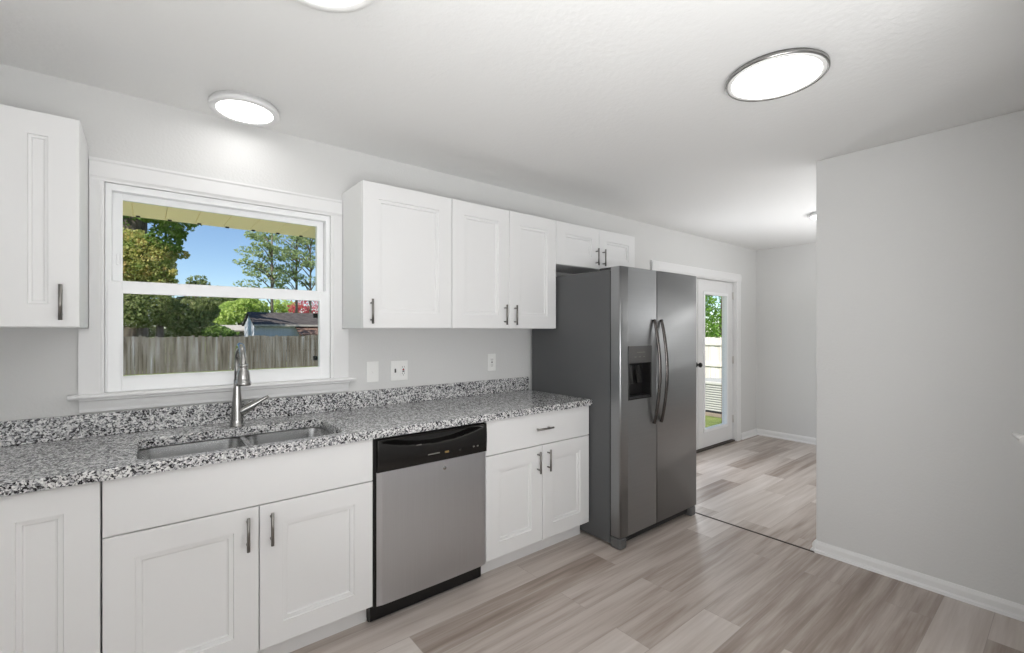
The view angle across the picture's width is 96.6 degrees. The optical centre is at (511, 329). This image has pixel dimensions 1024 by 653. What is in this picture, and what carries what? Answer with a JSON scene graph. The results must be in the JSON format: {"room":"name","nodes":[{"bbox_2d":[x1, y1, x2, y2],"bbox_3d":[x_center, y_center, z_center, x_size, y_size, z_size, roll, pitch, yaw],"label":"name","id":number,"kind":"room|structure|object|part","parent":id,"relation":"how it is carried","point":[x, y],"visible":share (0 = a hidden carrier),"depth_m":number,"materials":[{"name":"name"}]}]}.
{"room":"kitchen","nodes":[
{"label":"kitchen","id":0,"kind":"room"},
{"bbox_2d":[0,64,755,453],"bbox_3d":[0.339,0.223,3.762,7.549,2.533,0.140,0,0,-39],"label":"wall","id":1,"kind":"structure","parent":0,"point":[39,366],"depth_m":2.45,"materials":[{"name":"white paint"}]},
{"bbox_2d":[0,104,87,327],"bbox_3d":[-2.008,-0.394,1.548,0.811,0.770,0.360,0,0,-39],"label":"upper cabinet","id":2,"kind":"object","parent":1,"relation":"attached to","point":[44,157],"visible":1,"depth_m":1.63,"materials":[{"name":"white wood"}]},
{"bbox_3d":[-1.629,-0.100,1.645,0.012,0.129,0.036,0,0,-39],"label":"handle","id":3,"kind":"part","parent":2,"relation":"part of","materials":[{"name":"silver metal"}]},
{"bbox_2d":[67,156,356,413],"bbox_3d":[-1.410,-0.191,2.307,1.192,1.089,0.182,0,0,-39],"label":"window","id":4,"kind":"structure","parent":1,"relation":"attached to","point":[102,385],"depth_m":2.15,"materials":[{"name":"white paint"}]},
{"bbox_3d":[-1.435,-0.185,2.324,0.948,0.912,0.124,0,0,-39],"label":"frame","id":5,"kind":"part","parent":4,"relation":"part of","materials":[{"name":"white plastic"}]},
{"bbox_3d":[-1.433,-0.389,2.319,0.902,0.447,0.040,0,0,-39],"label":"sash","id":6,"kind":"part","parent":4,"relation":"part of","materials":[{"name":"white plastic"}]},
{"bbox_3d":[-1.405,0.028,2.288,0.938,0.486,0.048,0,0,-39],"label":"sash","id":7,"kind":"part","parent":4,"relation":"part of","materials":[{"name":"white plastic"}]},
{"bbox_2d":[367,361,378,381],"bbox_3d":[-0.830,0.250,2.720,0.073,0.122,0.015,0,0,-39],"label":"switch plate","id":8,"kind":"object","parent":1,"relation":"attached to","point":[372,367],"visible":1,"depth_m":2.72,"materials":[{"name":"white plastic"}]},
{"bbox_2d":[342,180,451,328],"bbox_3d":[-0.654,-0.394,2.639,0.535,0.770,0.360,0,0,-39],"label":"upper cabinet","id":9,"kind":"object","parent":1,"relation":"attached to","point":[397,242],"visible":1,"depth_m":2.51,"materials":[{"name":"white wood"}]},
{"bbox_3d":[-0.728,-0.097,2.371,0.012,0.129,0.036,0,0,-39],"label":"handle","id":10,"kind":"part","parent":9,"relation":"part of","materials":[{"name":"silver metal"}]},
{"bbox_2d":[391,360,407,380],"bbox_3d":[-0.697,0.252,2.827,0.112,0.121,0.015,0,0,-39],"label":"outlet","id":11,"kind":"object","parent":1,"relation":"attached to","point":[399,369],"visible":1,"depth_m":2.83,"materials":[{"name":"white plastic"}]},
{"bbox_2d":[401,365,405,375],"bbox_3d":[-0.678,0.252,2.844,0.034,0.068,0.003,0,0,-39],"label":"receptacle","id":12,"kind":"object","parent":11,"relation":"attached to","point":[403,367],"depth_m":2.84,"materials":[{"name":"white plastic"}]},
{"bbox_2d":[487,354,495,370],"bbox_3d":[-0.146,0.233,3.275,0.072,0.122,0.009,0,0,-39],"label":"outlet","id":13,"kind":"object","parent":1,"relation":"attached to","point":[491,358],"visible":1,"depth_m":3.27,"materials":[{"name":"white plastic"}]},
{"bbox_2d":[490,358,493,366],"bbox_3d":[-0.145,0.233,3.273,0.034,0.068,0.003,0,0,-39],"label":"receptacle","id":14,"kind":"object","parent":13,"relation":"attached to","point":[491,359],"depth_m":3.27,"materials":[{"name":"white plastic"}]},
{"bbox_2d":[443,199,555,328],"bbox_3d":[-0.111,-0.394,3.076,0.856,0.770,0.360,0,0,-39],"label":"upper cabinet","id":15,"kind":"object","parent":1,"relation":"attached to","point":[504,261],"visible":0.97,"depth_m":2.93,"materials":[{"name":"white wood"}]},
{"bbox_3d":[-0.192,-0.394,2.839,0.429,0.766,0.020,0,0,-39],"label":"door","id":16,"kind":"part","parent":15,"relation":"part of","materials":[{"name":"white paint"}]},
{"bbox_3d":[-0.038,-0.097,2.927,0.012,0.129,0.036,0,0,-39],"label":"handle","id":17,"kind":"part","parent":15,"relation":"part of","materials":[{"name":"silver metal"}]},
{"bbox_3d":[0.027,-0.097,2.979,0.012,0.129,0.036,0,0,-39],"label":"handle","id":18,"kind":"part","parent":15,"relation":"part of","materials":[{"name":"silver metal"}]},
{"bbox_3d":[0.142,-0.394,3.108,0.420,0.766,0.020,0,0,-39],"label":"door","id":19,"kind":"part","parent":15,"relation":"part of","materials":[{"name":"white paint"}]},
{"bbox_2d":[556,221,634,273],"bbox_3d":[0.580,-0.623,3.633,0.915,0.311,0.360,0,0,-39],"label":"upper cabinet","id":20,"kind":"object","parent":1,"relation":"attached to","point":[579,249],"visible":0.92,"depth_m":3.47,"materials":[{"name":"white wood"}]},
{"bbox_3d":[0.488,-0.623,3.386,0.458,0.307,0.020,0,0,-39],"label":"door","id":21,"kind":"part","parent":20,"relation":"part of","materials":[{"name":"white paint"}]},
{"bbox_3d":[0.655,-0.558,3.486,0.012,0.129,0.036,0,0,-39],"label":"handle","id":22,"kind":"part","parent":20,"relation":"part of","materials":[{"name":"silver metal"}]},
{"bbox_3d":[0.718,-0.558,3.536,0.012,0.129,0.036,0,0,-39],"label":"handle","id":23,"kind":"part","parent":20,"relation":"part of","materials":[{"name":"silver metal"}]},
{"bbox_3d":[0.844,-0.623,3.674,0.451,0.307,0.020,0,0,-39],"label":"door","id":24,"kind":"part","parent":20,"relation":"part of","materials":[{"name":"white paint"}]},
{"bbox_2d":[651,260,741,452],"bbox_3d":[2.075,0.340,5.136,1.893,2.060,0.176,0,0,-39],"label":"door","id":25,"kind":"structure","parent":1,"relation":"attached to","point":[727,285],"depth_m":5.49,"materials":[{"name":"white paint"}]},
{"bbox_3d":[2.062,1.361,5.151,1.659,0.018,0.137,0,0,-39],"label":"sill","id":26,"kind":"part","parent":25,"relation":"part of","materials":[{"name":"grey"}]},
{"bbox_2d":[741,429,756,439],"bbox_3d":[3.035,1.331,5.827,0.439,0.078,0.027,0,0,-39],"label":"baseboard","id":27,"kind":"structure","parent":1,"relation":"attached to","point":[750,433],"depth_m":5.81,"materials":[{"name":"white paint"}]},
{"bbox_2d":[0,0,1023,249],"bbox_3d":[1.509,-1.093,2.310,7.549,0.100,3.910,0,0,-39],"label":"ceiling","id":28,"kind":"structure","parent":0,"point":[621,108],"depth_m":1.88,"materials":[{"name":"white paint"}]},
{"bbox_2d":[208,90,279,126],"bbox_3d":[-1.239,-1.023,2.116,0.288,0.039,0.288,0,0,-39],"label":"recessed light","id":29,"kind":"object","parent":28,"relation":"in","point":[239,107],"visible":1,"depth_m":2.08,"materials":[{"name":"white paint"}]},
{"bbox_2d":[216,100,272,122],"bbox_3d":[-1.239,-1.014,2.116,0.227,0.020,0.227,0,0,-39],"label":"diffuser","id":30,"kind":"object","parent":29,"relation":"attached to","point":[240,111],"depth_m":2.10,"materials":[{"name":"white plastic"}]},
{"bbox_2d":[294,0,373,12],"bbox_3d":[-0.541,-1.021,1.281,0.330,0.044,0.330,0,0,-39],"label":"ceiling light","id":31,"kind":"object","parent":28,"relation":"attached to","point":[334,6],"visible":1,"depth_m":1.41,"materials":[{"name":"white plastic"}]},
{"bbox_2d":[310,0,358,5],"bbox_3d":[-0.541,-1.010,1.281,0.269,0.022,0.269,0,0,-39],"label":"diffuser","id":32,"kind":"object","parent":31,"relation":"attached to","point":[312,2],"depth_m":1.40,"materials":[{"name":"white plastic"}]},
{"bbox_2d":[725,47,830,101],"bbox_3d":[1.071,-1.030,1.855,0.370,0.026,0.370,0,0,-39],"label":"recessed light","id":33,"kind":"object","parent":28,"relation":"in","point":[785,72],"visible":1,"depth_m":1.82,"materials":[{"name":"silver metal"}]},
{"bbox_2d":[732,56,822,98],"bbox_3d":[1.071,-1.023,1.855,0.319,0.013,0.319,0,0,-39],"label":"diffuser","id":34,"kind":"object","parent":33,"relation":"attached to","point":[774,77],"depth_m":1.84,"materials":[{"name":"white plastic"}]},
{"bbox_2d":[808,212,815,219],"bbox_3d":[2.815,-1.027,4.062,0.300,0.033,0.300,0,0,-39],"label":"recessed light","id":35,"kind":"object","parent":28,"relation":"in","point":[812,216],"visible":0.25,"depth_m":4.08,"materials":[{"name":"white paint"}]},
{"bbox_2d":[290,435,1023,652],"bbox_3d":[1.512,1.430,2.306,7.249,0.120,3.600,0,0,-39],"label":"floor","id":36,"kind":"structure","parent":0,"point":[696,583],"depth_m":2.31,"materials":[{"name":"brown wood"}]},
{"bbox_2d":[0,481,101,652],"bbox_3d":[-1.895,0.931,1.467,0.884,0.876,0.628,0,0,-39],"label":"base cabinet","id":37,"kind":"object","parent":36,"relation":"on","point":[51,539],"visible":0.65,"depth_m":1.44,"materials":[{"name":"white wood"}]},
{"bbox_2d":[102,427,372,652],"bbox_3d":[-1.178,0.931,2.021,0.921,0.876,0.664,0,0,-39],"label":"base cabinet","id":38,"kind":"object","parent":36,"relation":"on","point":[270,553],"visible":0.93,"depth_m":1.75,"materials":[{"name":"white wood"}]},
{"bbox_3d":[-1.178,0.977,1.654,0.457,0.570,0.020,0,0,-39],"label":"door","id":39,"kind":"part","parent":38,"relation":"part of","materials":[{"name":"white paint"}]},
{"bbox_3d":[-0.999,0.592,1.798,0.918,0.189,0.020,0,0,-39],"label":"false drawer","id":40,"kind":"part","parent":38,"relation":"part of","materials":[{"name":"white paint"}]},
{"bbox_3d":[-1.014,0.785,1.751,0.012,0.129,0.036,0,0,-39],"label":"handle","id":41,"kind":"part","parent":38,"relation":"part of","materials":[{"name":"silver metal"}]},
{"bbox_3d":[-0.949,0.785,1.803,0.012,0.129,0.036,0,0,-39],"label":"handle","id":42,"kind":"part","parent":38,"relation":"part of","materials":[{"name":"silver metal"}]},
{"bbox_3d":[-0.819,0.977,1.943,0.457,0.570,0.020,0,0,-39],"label":"door","id":43,"kind":"part","parent":38,"relation":"part of","materials":[{"name":"white paint"}]},
{"bbox_2d":[366,422,486,621],"bbox_3d":[-0.574,0.933,2.510,0.629,0.874,0.625,0,0,-39],"label":"dishwasher","id":44,"kind":"object","parent":36,"relation":"on","point":[429,486],"visible":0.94,"depth_m":2.25,"materials":[{"name":"silver metal"}]},
{"bbox_3d":[-0.391,0.580,2.292,0.613,0.150,0.054,0,0,-39],"label":"control panel","id":45,"kind":"part","parent":44,"relation":"part of","materials":[{"name":"black plastic"}]},
{"bbox_2d":[481,406,588,573],"bbox_3d":[-0.003,0.931,2.969,0.832,0.876,0.664,0,0,-39],"label":"base cabinet","id":46,"kind":"object","parent":36,"relation":"on","point":[537,465],"visible":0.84,"depth_m":2.70,"materials":[{"name":"white wood"}]},
{"bbox_2d":[0,377,591,496],"bbox_3d":[-0.956,0.425,2.209,3.280,0.136,0.650,0,0,-39],"label":"countertop","id":47,"kind":"structure","parent":46,"relation":"on","point":[37,454],"depth_m":2.07,"materials":[{"name":"stone"}]},
{"bbox_2d":[137,428,332,459],"bbox_3d":[-1.143,0.590,1.961,0.732,0.194,0.403,0,0,-39],"label":"sink","id":48,"kind":"object","parent":47,"relation":"in","point":[213,445],"visible":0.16,"depth_m":2.07,"materials":[{"name":"metal"}]},
{"bbox_3d":[-1.286,0.592,1.847,0.367,0.190,0.403,0,0,-39],"label":"bowl","id":49,"kind":"part","parent":48,"relation":"part of","materials":[{"name":"metal"}]},
{"bbox_3d":[-0.991,0.592,2.084,0.341,0.190,0.403,0,0,-39],"label":"bowl","id":50,"kind":"part","parent":48,"relation":"part of","materials":[{"name":"metal"}]},
{"bbox_2d":[230,343,268,426],"bbox_3d":[-1.208,0.257,2.123,0.162,0.397,0.238,0,0,-39],"label":"faucet","id":51,"kind":"object","parent":47,"relation":"on","point":[241,372],"visible":1,"depth_m":2.14,"materials":[{"name":"silver metal"}]},
{"bbox_3d":[-1.247,0.149,2.092,0.025,0.182,0.202,0,0,-39],"label":"spout","id":52,"kind":"part","parent":51,"relation":"part of","materials":[{"name":"silver metal"}]},
{"bbox_3d":[-1.244,0.364,2.186,0.141,0.096,0.042,0,0,-21],"label":"lever","id":53,"kind":"part","parent":51,"relation":"part of","materials":[{"name":"silver metal"}]},
{"bbox_2d":[0,377,528,446],"bbox_3d":[-1.154,0.406,2.455,3.280,0.098,0.019,0,0,-39],"label":"backsplash","id":54,"kind":"structure","parent":47,"relation":"on","point":[47,429],"depth_m":2.21,"materials":[{"name":"stone"}]},
{"bbox_3d":[0.015,0.977,2.615,0.413,0.570,0.020,0,0,-39],"label":"door","id":55,"kind":"part","parent":46,"relation":"part of","materials":[{"name":"white paint"}]},
{"bbox_3d":[0.177,0.592,2.746,0.829,0.189,0.020,0,0,-39],"label":"drawer","id":56,"kind":"part","parent":46,"relation":"part of","materials":[{"name":"white paint"}]},
{"bbox_3d":[0.163,0.785,2.699,0.012,0.129,0.036,0,0,-39],"label":"handle","id":57,"kind":"part","parent":46,"relation":"part of","materials":[{"name":"silver metal"}]},
{"bbox_3d":[0.195,0.589,2.724,0.130,0.012,0.036,0,0,-39],"label":"handle","id":58,"kind":"part","parent":46,"relation":"part of","materials":[{"name":"silver metal"}]},
{"bbox_3d":[0.227,0.785,2.750,0.012,0.129,0.036,0,0,-39],"label":"handle","id":59,"kind":"part","parent":46,"relation":"part of","materials":[{"name":"silver metal"}]},
{"bbox_3d":[0.340,0.977,2.876,0.412,0.570,0.020,0,0,-39],"label":"door","id":60,"kind":"part","parent":46,"relation":"part of","materials":[{"name":"white paint"}]},
{"bbox_2d":[532,266,695,549],"bbox_3d":[0.778,0.486,3.396,0.899,1.768,0.891,0,0,-39],"label":"refrigerator","id":61,"kind":"object","parent":36,"relation":"on","point":[623,339],"visible":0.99,"depth_m":3.01,"materials":[{"name":"metal"}]},
{"bbox_3d":[0.796,0.448,2.963,0.386,1.688,0.075,0,0,-39],"label":"freezer door","id":62,"kind":"part","parent":61,"relation":"part of","materials":[{"name":"metal"}]},
{"bbox_3d":[0.806,0.157,2.960,0.245,0.110,0.071,0,0,-39],"label":"dispenser panel","id":63,"kind":"part","parent":61,"relation":"part of","materials":[{"name":"grey"}]},
{"bbox_3d":[0.958,0.276,3.010,0.025,0.694,0.064,0,0,-39],"label":"handle","id":64,"kind":"part","parent":61,"relation":"part of","materials":[{"name":"metal"}]},
{"bbox_3d":[1.022,0.276,3.061,0.025,0.694,0.064,0,0,-39],"label":"handle","id":65,"kind":"part","parent":61,"relation":"part of","materials":[{"name":"metal"}]},
{"bbox_3d":[1.148,0.448,3.246,0.509,1.688,0.075,0,0,-39],"label":"fridge door","id":66,"kind":"part","parent":61,"relation":"part of","materials":[{"name":"metal"}]},
{"bbox_2d":[695,512,813,551],"bbox_3d":[1.360,1.368,3.435,0.018,0.004,1.610,0,0,-39],"label":"trim","id":67,"kind":"structure","parent":36,"relation":"on","point":[695,512],"depth_m":3.08,"materials":[{"name":"grey wood"}]},
{"bbox_2d":[756,243,815,437],"bbox_3d":[4.381,0.163,4.618,0.120,2.413,3.600,0,0,-39],"label":"wall","id":68,"kind":"structure","parent":0,"point":[785,276],"depth_m":5.70,"materials":[{"name":"white paint"}]},
{"bbox_2d":[756,428,815,444],"bbox_3d":[4.324,1.331,4.572,0.027,0.078,3.600,0,0,-39],"label":"baseboard","id":69,"kind":"structure","parent":68,"relation":"attached to","point":[797,438],"depth_m":5.68,"materials":[{"name":"white paint"}]},
{"bbox_2d":[816,110,1023,604],"bbox_3d":[2.548,0.163,2.094,0.120,2.413,1.970,0,0,-39],"label":"wall","id":70,"kind":"structure","parent":0,"point":[920,239],"depth_m":2.42,"materials":[{"name":"white paint"}]},
{"bbox_2d":[810,539,815,550],"bbox_3d":[1.922,1.336,2.872,0.160,0.068,0.027,0,0,-39],"label":"baseboard","id":71,"kind":"structure","parent":70,"relation":"attached to","point":[814,541],"depth_m":2.82,"materials":[{"name":"white paint"}]},
{"bbox_2d":[814,540,1023,621],"bbox_3d":[2.167,1.336,2.450,0.027,0.068,0.944,0,0,-39],"label":"baseboard","id":72,"kind":"structure","parent":70,"relation":"attached to","point":[986,601],"depth_m":2.41,"materials":[{"name":"white paint"}]},
{"bbox_3d":[1.962,-1.460,2.745,12.500,1.380,5.120,0,0,-39],"label":"roof","id":73,"kind":"structure","parent":0,"visible":0},
{"bbox_2d":[123,201,314,237],"bbox_3d":[0.388,-0.724,4.300,9.200,0.152,0.633,0,0,-39],"label":"soffit","id":74,"kind":"structure","parent":73,"relation":"attached to","point":[138,210],"depth_m":2.71,"materials":[{"name":"beige paint"}]},
{"bbox_3d":[1.878,0.163,1.541,1.618,2.413,0.110,0,0,-39],"label":"wall","id":75,"kind":"structure","parent":0,"visible":0},
{"bbox_2d":[1012,432,1023,443],"bbox_3d":[1.753,0.320,1.514,0.840,2.100,0.105,0,0,-39],"label":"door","id":76,"kind":"structure","parent":75,"relation":"in","point":[1020,437],"depth_m":1.37,"materials":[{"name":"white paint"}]},
{"label":"outside","id":77,"kind":"structure","parent":0,"visible":0},
{"bbox_2d":[123,334,721,426],"bbox_3d":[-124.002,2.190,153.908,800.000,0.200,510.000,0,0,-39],"label":"ground","id":78,"kind":"structure","parent":77,"point":[709,420],"depth_m":22.38,"materials":[{"name":"green plant"}]},
{"bbox_2d":[123,227,189,370],"bbox_3d":[-18.888,-1.556,23.446,3.875,7.291,2.686,0,0,-39],"label":"tree","id":79,"kind":"object","parent":78,"relation":"on","point":[151,264],"visible":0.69,"depth_m":22.90,"materials":[{"name":"green plant"}]},
{"bbox_3d":[-18.888,-3.456,23.445,3.875,3.490,2.688,0,0,-39],"label":"crown","id":80,"kind":"part","parent":79,"relation":"part of","materials":[{"name":"green plant"}]},
{"bbox_2d":[149,326,169,337],"bbox_3d":[-22.580,0.866,27.756,2.635,2.447,2.681,0,0,3],"label":"tree","id":81,"kind":"object","parent":78,"relation":"on","point":[152,331],"visible":0.13,"depth_m":27.61,"materials":[{"name":"green plant"}]},
{"bbox_2d":[123,215,201,369],"bbox_3d":[-19.118,-4.055,23.332,8.560,12.313,4.072,0,0,7],"label":"tree","id":82,"kind":"object","parent":78,"relation":"on","point":[175,231],"visible":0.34,"depth_m":23.56,"materials":[{"name":"green plant"}]},
{"bbox_3d":[-19.121,-5.998,23.317,8.547,4.312,4.077,0,0,7],"label":"crown","id":83,"kind":"part","parent":82,"relation":"part of","materials":[{"name":"green plant"}]},
{"bbox_2d":[123,279,220,336],"bbox_3d":[-17.983,-0.352,23.408,5.887,4.884,3.348,0,0,-39],"label":"tree","id":84,"kind":"object","parent":78,"relation":"on","point":[167,311],"visible":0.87,"depth_m":23.12,"materials":[{"name":"green plant"}]},
{"bbox_2d":[164,327,208,339],"bbox_3d":[-21.305,0.844,29.935,2.312,2.492,3.265,0,0,35],"label":"tree","id":85,"kind":"object","parent":78,"relation":"on","point":[180,333],"visible":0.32,"depth_m":29.18,"materials":[{"name":"green plant"}]},
{"bbox_2d":[185,275,210,298],"bbox_3d":[-35.785,-2.112,51.644,2.808,8.404,1.810,0,0,-39],"label":"tree","id":86,"kind":"object","parent":78,"relation":"on","point":[200,281],"visible":0.34,"depth_m":51.53,"materials":[{"name":"green plant"}]},
{"bbox_3d":[-35.785,-5.030,51.644,2.808,2.567,1.810,0,0,-39],"label":"crown","id":87,"kind":"part","parent":86,"relation":"part of","materials":[{"name":"green plant"}]},
{"bbox_2d":[183,285,236,306],"bbox_3d":[-34.623,-1.550,52.493,5.881,7.279,4.101,0,0,-39],"label":"tree","id":88,"kind":"object","parent":78,"relation":"on","point":[225,299],"visible":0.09,"depth_m":52.99,"materials":[{"name":"green plant"}]},
{"bbox_2d":[123,335,317,374],"bbox_3d":[-17.358,1.180,21.544,28.000,1.820,0.076,0,0,-39],"label":"fence","id":89,"kind":"object","parent":78,"relation":"on","point":[262,352],"visible":0.44,"depth_m":23.13,"materials":[{"name":"wood"}]},
{"bbox_2d":[201,325,239,368],"bbox_3d":[-15.688,0.887,24.523,1.695,2.405,1.177,0,0,-18],"label":"bush","id":90,"kind":"object","parent":78,"relation":"on","point":[220,330],"visible":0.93,"depth_m":24.28,"materials":[{"name":"green plant"}]},
{"bbox_3d":[-15.687,0.117,24.524,1.696,0.865,1.175,0,0,-18],"label":"crown","id":91,"kind":"part","parent":90,"relation":"part of","materials":[{"name":"green plant"}]},
{"bbox_2d":[222,325,243,342],"bbox_3d":[-20.944,0.860,34.682,3.500,2.460,3.200,0,0,-39],"label":"garage","id":92,"kind":"structure","parent":78,"relation":"on","point":[237,328],"depth_m":33.77,"materials":[{"name":"beige"}]},
{"bbox_2d":[213,298,268,324],"bbox_3d":[-23.536,-0.463,39.586,4.974,5.105,3.733,0,0,-39],"label":"tree","id":93,"kind":"object","parent":78,"relation":"on","point":[227,316],"visible":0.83,"depth_m":38.78,"materials":[{"name":"green plant"}]},
{"bbox_2d":[232,231,293,311],"bbox_3d":[-22.669,-3.934,41.743,5.469,12.048,4.045,0,0,-39],"label":"tree","id":94,"kind":"object","parent":78,"relation":"on","point":[262,237],"visible":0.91,"depth_m":41.59,"materials":[{"name":"green plant"}]},
{"bbox_2d":[242,312,317,359],"bbox_3d":[-14.342,0.440,32.656,7.960,3.300,5.340,0,0,-39],"label":"shed","id":95,"kind":"object","parent":78,"relation":"on","point":[254,323],"visible":0.29,"depth_m":30.41,"materials":[{"name":"blue"}]},
{"bbox_2d":[269,299,300,312],"bbox_3d":[-26.630,-0.910,53.511,3.738,6.000,2.949,0,0,-14],"label":"tree","id":96,"kind":"object","parent":78,"relation":"on","point":[278,307],"visible":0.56,"depth_m":53.11,"materials":[{"name":"green plant"}]},
{"bbox_2d":[268,234,314,312],"bbox_3d":[-21.521,-4.310,45.084,4.525,12.800,3.743,0,0,-39],"label":"tree","id":97,"kind":"object","parent":78,"relation":"on","point":[294,270],"visible":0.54,"depth_m":44.70,"materials":[{"name":"green plant"}]},
{"bbox_3d":[-21.521,-7.273,45.084,4.525,6.571,3.743,0,0,-39],"label":"crown","id":98,"kind":"part","parent":97,"relation":"part of","materials":[{"name":"green plant"}]},
{"bbox_2d":[282,235,314,312],"bbox_3d":[-20.308,-4.147,44.892,3.572,12.475,4.180,0,0,38],"label":"tree","id":99,"kind":"object","parent":78,"relation":"on","point":[308,264],"visible":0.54,"depth_m":44.78,"materials":[{"name":"green plant"}]},
{"bbox_3d":[-20.309,-6.704,44.898,3.582,7.088,4.161,0,0,38],"label":"crown","id":100,"kind":"part","parent":99,"relation":"part of","materials":[{"name":"green plant"}]},
{"bbox_2d":[287,300,317,312],"bbox_3d":[-23.065,-0.829,51.614,4.439,5.838,3.000,0,0,-39],"label":"tree","id":101,"kind":"object","parent":78,"relation":"on","point":[302,302],"visible":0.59,"depth_m":51.03,"materials":[{"name":"pink plant"}]},
{"bbox_2d":[705,337,721,378],"bbox_3d":[1.225,1.155,21.081,0.076,1.870,24.000,0,0,-39],"label":"fence","id":102,"kind":"object","parent":78,"relation":"on","point":[713,346],"visible":0.02,"depth_m":14.60,"materials":[{"name":"white wood"}]},
{"bbox_3d":[1.210,0.445,21.068,0.036,0.090,24.000,0,0,-39],"label":"rail","id":103,"kind":"part","parent":102,"relation":"part of","materials":[{"name":"white wood"}]},
{"bbox_3d":[1.210,1.120,21.068,0.036,0.090,24.000,0,0,-39],"label":"rail","id":104,"kind":"part","parent":102,"relation":"part of","materials":[{"name":"white wood"}]},
{"bbox_2d":[705,378,721,417],"bbox_3d":[5.127,1.670,11.408,1.000,0.840,1.000,0,0,-39],"label":"air conditioner","id":105,"kind":"object","parent":78,"relation":"on","point":[713,386],"visible":0.33,"depth_m":11.05,"materials":[{"name":"beige"}]},
{"bbox_3d":[5.127,1.295,11.408,0.870,0.090,0.870,0,0,-39],"label":"lid","id":106,"kind":"part","parent":105,"relation":"part of","materials":[{"name":"grey paint"}]},
{"bbox_2d":[705,295,721,337],"bbox_3d":[9.625,-0.829,19.660,8.003,5.837,5.118,0,0,9],"label":"tree","id":107,"kind":"object","parent":78,"relation":"on","point":[714,331],"visible":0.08,"depth_m":19.14,"materials":[{"name":"green plant"}]}
]}

